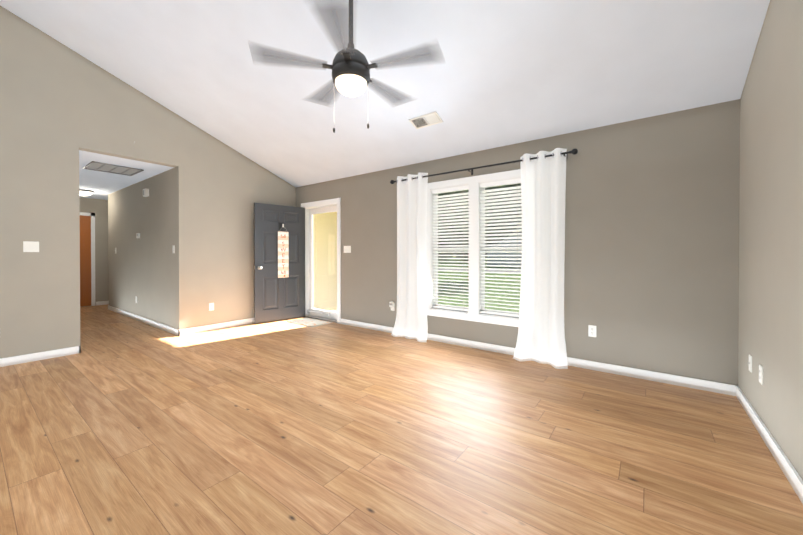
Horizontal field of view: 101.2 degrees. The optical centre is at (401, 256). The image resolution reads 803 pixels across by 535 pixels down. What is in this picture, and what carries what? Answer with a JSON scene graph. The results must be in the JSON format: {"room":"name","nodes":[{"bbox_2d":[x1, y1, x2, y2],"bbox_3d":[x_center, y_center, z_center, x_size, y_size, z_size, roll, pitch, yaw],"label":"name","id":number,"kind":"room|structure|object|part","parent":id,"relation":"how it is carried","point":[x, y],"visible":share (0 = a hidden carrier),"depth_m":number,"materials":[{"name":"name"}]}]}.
{"room":"living room","nodes":[
{"label":"living room","id":0,"kind":"room"},
{"bbox_2d":[79,197,106,306],"bbox_3d":[-6.932,-0.100,7.681,0.140,2.430,2.290,0,1,37],"label":"wall","id":1,"kind":"structure","parent":0,"point":[88,205],"depth_m":7.57,"materials":[{"name":"paint"}]},
{"bbox_2d":[80,215,90,305],"bbox_3d":[-7.249,0.099,7.127,0.015,2.020,0.800,0,1,37],"label":"hall door","id":2,"kind":"structure","parent":1,"relation":"in","point":[85,260],"depth_m":7.37,"materials":[{"name":"orange wood"}]},
{"bbox_2d":[80,212,94,305],"bbox_3d":[-6.917,0.066,7.571,0.018,2.100,2.050,0,1,37],"label":"door frame","id":3,"kind":"structure","parent":1,"relation":"attached to","point":[92,215],"depth_m":7.46,"materials":[{"name":"white wood"}]},
{"bbox_2d":[79,150,174,199],"bbox_3d":[-5.151,-1.355,6.247,4.700,0.100,2.440,0,1,37],"label":"ceiling","id":4,"kind":"structure","parent":0,"point":[102,185],"depth_m":5.28,"materials":[{"name":"paint"}]},
{"bbox_2d":[79,189,93,195],"bbox_3d":[-6.299,-1.255,6.532,0.300,0.104,0.300,0,1,37],"label":"light","id":5,"kind":"object","parent":4,"relation":"attached to","point":[82,192],"visible":0.79,"depth_m":6.48,"materials":[{"name":"white"}]},
{"bbox_2d":[83,161,143,175],"bbox_3d":[-4.252,-1.289,4.869,0.590,0.012,0.570,0,1,37],"label":"ceiling vent","id":6,"kind":"object","parent":4,"relation":"in","point":[109,168],"visible":1,"depth_m":4.84,"materials":[{"name":"silver metal"}]},
{"bbox_2d":[107,168,175,327],"bbox_3d":[-4.711,-0.088,5.951,3.630,2.430,0.140,0,1,37],"label":"wall","id":7,"kind":"structure","parent":0,"point":[142,268],"depth_m":5.62,"materials":[{"name":"paint"}]},
{"bbox_2d":[108,305,179,335],"bbox_3d":[-4.695,1.086,5.852,3.784,0.085,0.014,0,1,37],"label":"baseboard","id":8,"kind":"structure","parent":7,"relation":"attached to","point":[169,329],"depth_m":5.50,"materials":[{"name":"white wood"}]},
{"bbox_2d":[143,188,148,196],"bbox_3d":[-4.243,-1.059,5.476,0.140,0.120,0.050,0,1,37],"label":"detector","id":9,"kind":"object","parent":7,"relation":"attached to","point":[145,192],"visible":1,"depth_m":5.45,"materials":[{"name":"white plastic"}]},
{"bbox_2d":[0,6,295,358],"bbox_3d":[-4.213,-0.738,3.464,0.140,3.765,7.432,0,1,37],"label":"wall","id":10,"kind":"structure","parent":0,"point":[61,105],"depth_m":3.87,"materials":[{"name":"paint"}]},
{"bbox_2d":[23,241,38,251],"bbox_3d":[-4.024,-0.106,3.586,0.021,0.115,0.115,0,1,37],"label":"double light switch","id":11,"kind":"object","parent":10,"relation":"attached to","point":[30,246],"visible":1,"depth_m":3.58,"materials":[{"name":"white plastic"}]},
{"bbox_2d":[0,346,80,366],"bbox_3d":[-5.054,1.111,2.241,0.034,0.085,4.166,0,1,37],"label":"baseboard","id":12,"kind":"structure","parent":10,"relation":"attached to","point":[26,358],"depth_m":3.64,"materials":[{"name":"white wood"}]},
{"bbox_2d":[209,303,213,310],"bbox_3d":[-2.923,0.774,5.076,0.008,0.115,0.070,0,1,37],"label":"outlet","id":13,"kind":"object","parent":10,"relation":"attached to","point":[211,306],"visible":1,"depth_m":5.07,"materials":[{"name":"white plastic"}]},
{"bbox_2d":[180,318,253,335],"bbox_3d":[-2.578,1.088,5.513,0.040,0.085,1.932,0,1,37],"label":"baseboard","id":14,"kind":"structure","parent":10,"relation":"attached to","point":[251,320],"depth_m":5.11,"materials":[{"name":"white wood"}]},
{"bbox_2d":[0,0,769,186],"bbox_3d":[-1.763,-1.969,1.623,6.260,1.476,7.432,0,1,37],"label":"ceiling","id":15,"kind":"structure","parent":0,"point":[507,72],"depth_m":3.13,"materials":[{"name":"paint"}]},
{"bbox_2d":[250,0,442,132],"bbox_3d":[-0.351,-1.489,2.379,1.348,1.203,1.282,0,1,37],"label":"ceiling fan","id":16,"kind":"object","parent":15,"relation":"hanging from","point":[350,66],"visible":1,"depth_m":2.25,"materials":[{"name":"grey"}]},
{"bbox_3d":[-0.362,-1.489,2.364,0.272,1.203,0.272,0,1,37],"label":"motor","id":17,"kind":"part","parent":16,"relation":"part of","materials":[{"name":"grey"}]},
{"bbox_2d":[409,111,442,128],"bbox_3d":[0.275,-1.536,3.733,0.360,0.066,0.162,0,1,37],"label":"ceiling vent","id":18,"kind":"object","parent":15,"relation":"in","point":[426,120],"visible":1,"depth_m":3.73,"materials":[{"name":"white metal"}]},
{"bbox_2d":[0,304,802,534],"bbox_3d":[-3.751,1.208,3.044,11.120,0.120,7.292,0,1,37],"label":"floor","id":19,"kind":"structure","parent":0,"point":[119,424],"depth_m":2.03,"materials":[{"name":"brown wood"}]},
{"bbox_2d":[287,318,332,326],"bbox_3d":[-1.577,1.125,5.658,0.700,0.008,0.440,0,1,37],"label":"rug","id":20,"kind":"object","parent":19,"relation":"on","point":[309,322],"visible":0.96,"depth_m":5.61,"materials":[{"name":"fabric"}]},
{"bbox_2d":[296,99,739,385],"bbox_3d":[0.421,-0.093,4.556,6.260,2.460,0.140,0,1,37],"label":"wall","id":21,"kind":"structure","parent":0,"point":[651,272],"depth_m":3.15,"materials":[{"name":"paint"}]},
{"bbox_2d":[254,203,304,323],"bbox_3d":[-2.144,0.109,5.830,0.262,2.015,0.907,0,1,37],"label":"door leaf","id":22,"kind":"structure","parent":21,"relation":"in","point":[279,262],"depth_m":5.76,"materials":[{"name":"gray paint"},{"name":"nickel"}]},
{"bbox_3d":[-2.080,-0.101,5.804,0.039,0.945,0.188,0,1,37],"label":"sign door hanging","id":23,"kind":"part","parent":22,"relation":"part of","materials":[{"name":"white"}]},
{"bbox_2d":[305,315,336,322],"bbox_3d":[-1.396,1.119,5.942,0.900,0.018,0.170,0,1,37],"label":"sill","id":24,"kind":"structure","parent":21,"relation":"attached to","point":[322,318],"depth_m":5.90,"materials":[{"name":"silver metal"}]},
{"bbox_2d":[301,198,340,323],"bbox_3d":[-1.407,0.070,5.919,1.060,2.115,0.168,0,1,37],"label":"door frame","id":25,"kind":"structure","parent":21,"relation":"attached to","point":[323,203],"depth_m":6.01,"materials":[{"name":"white"}]},
{"bbox_2d":[344,246,350,252],"bbox_3d":[-0.901,-0.119,5.443,0.165,0.115,0.021,0,1,37],"label":"light switch","id":26,"kind":"object","parent":21,"relation":"attached to","point":[347,249],"visible":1,"depth_m":5.44,"materials":[{"name":"white plastic"}]},
{"bbox_2d":[426,169,521,326],"bbox_3d":[0.941,-0.095,4.155,1.443,1.800,0.158,0,1,37],"label":"window unit","id":27,"kind":"structure","parent":21,"relation":"in","point":[476,250],"depth_m":4.11,"materials":[{"name":"white"}]},
{"bbox_2d":[390,148,577,183],"bbox_3d":[0.830,-1.060,4.077,2.420,0.080,0.125,0,1,37],"label":"curtain rod","id":28,"kind":"object","parent":21,"relation":"attached to","point":[574,151],"visible":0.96,"depth_m":3.89,"materials":[{"name":"black metal"}]},
{"bbox_2d":[391,172,427,341],"bbox_3d":[0.101,0.003,4.554,0.615,2.262,0.145,0,1,37],"label":"curtain","id":29,"kind":"object","parent":28,"relation":"hanging from","point":[411,321],"visible":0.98,"depth_m":4.54,"materials":[{"name":"white fabric"}]},
{"bbox_2d":[513,148,567,368],"bbox_3d":[1.476,0.011,3.518,0.551,2.262,0.156,0,1,37],"label":"curtain","id":30,"kind":"object","parent":28,"relation":"hanging from","point":[541,337],"visible":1,"depth_m":3.52,"materials":[{"name":"white fabric"}]},
{"bbox_2d":[340,319,731,394],"bbox_3d":[0.862,1.098,4.138,4.705,0.085,0.014,0,1,37],"label":"baseboard","id":31,"kind":"structure","parent":21,"relation":"attached to","point":[711,386],"depth_m":3.27,"materials":[{"name":"white wood"}]},
{"bbox_2d":[588,325,595,336],"bbox_3d":[1.932,0.756,3.338,0.070,0.115,0.008,0,1,37],"label":"electrical outlet","id":32,"kind":"object","parent":21,"relation":"attached to","point":[591,330],"visible":1,"depth_m":3.34,"materials":[{"name":"white plastic"}]},
{"bbox_2d":[738,0,802,479],"bbox_3d":[0.687,-0.712,-0.201,0.140,3.765,7.432,0,1,37],"label":"wall","id":33,"kind":"structure","parent":0,"point":[770,339],"depth_m":1.95,"materials":[{"name":"paint"}]},
{"bbox_2d":[748,354,751,372],"bbox_3d":[2.517,0.772,2.386,0.016,0.115,0.070,0,1,37],"label":"electrical outlet","id":34,"kind":"object","parent":33,"relation":"attached to","point":[750,363],"visible":0.98,"depth_m":2.37,"materials":[{"name":"white plastic"}]},
{"bbox_2d":[759,365,762,384],"bbox_3d":[2.353,0.774,2.160,0.008,0.115,0.070,0,1,37],"label":"electrical outlet","id":35,"kind":"object","parent":33,"relation":"attached to","point":[760,374],"visible":1,"depth_m":2.15,"materials":[{"name":"white plastic"}]},
{"bbox_2d":[732,385,802,503],"bbox_3d":[0.626,1.128,-0.142,0.014,0.085,7.152,0,1,37],"label":"baseboard","id":36,"kind":"structure","parent":33,"relation":"attached to","point":[793,477],"depth_m":1.92,"materials":[{"name":"white wood"}]},
{"label":"outside","id":37,"kind":"structure","parent":0,"visible":0},
{"bbox_2d":[438,257,520,311],"bbox_3d":[43.195,0.945,57.559,160.000,0.240,135.974,0,1,37],"label":"ground","id":38,"kind":"structure","parent":37,"point":[501,302],"depth_m":11.81,"materials":[{"name":"green plant"}]},
{"bbox_2d":[313,212,336,308],"bbox_3d":[-1.169,-0.351,7.828,0.112,3.050,3.200,0,1,37],"label":"wall","id":39,"kind":"structure","parent":38,"relation":"on","point":[321,287],"depth_m":7.10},
{"bbox_2d":[322,307,336,311],"bbox_3d":[-0.531,1.157,6.881,2.120,0.048,2.370,0,1,37],"label":"porch floor","id":40,"kind":"structure","parent":38,"relation":"on","point":[330,309],"depth_m":7.04,"materials":[{"name":"beige"}]},
{"bbox_2d":[438,224,521,272],"bbox_3d":[19.977,-1.987,26.497,120.000,6.060,22.500,0,1,37],"label":"street","id":41,"kind":"structure","parent":38,"relation":"on","point":[500,256],"depth_m":33.86,"materials":[{"name":"grey"}]},
{"bbox_2d":[438,183,521,280],"bbox_3d":[24.672,-7.049,32.696,101.331,17.814,59.309,0,1,37],"label":"trees","id":42,"kind":"object","parent":38,"relation":"on","point":[488,188],"depth_m":13.30,"materials":[{"name":"green plant"}]}
]}

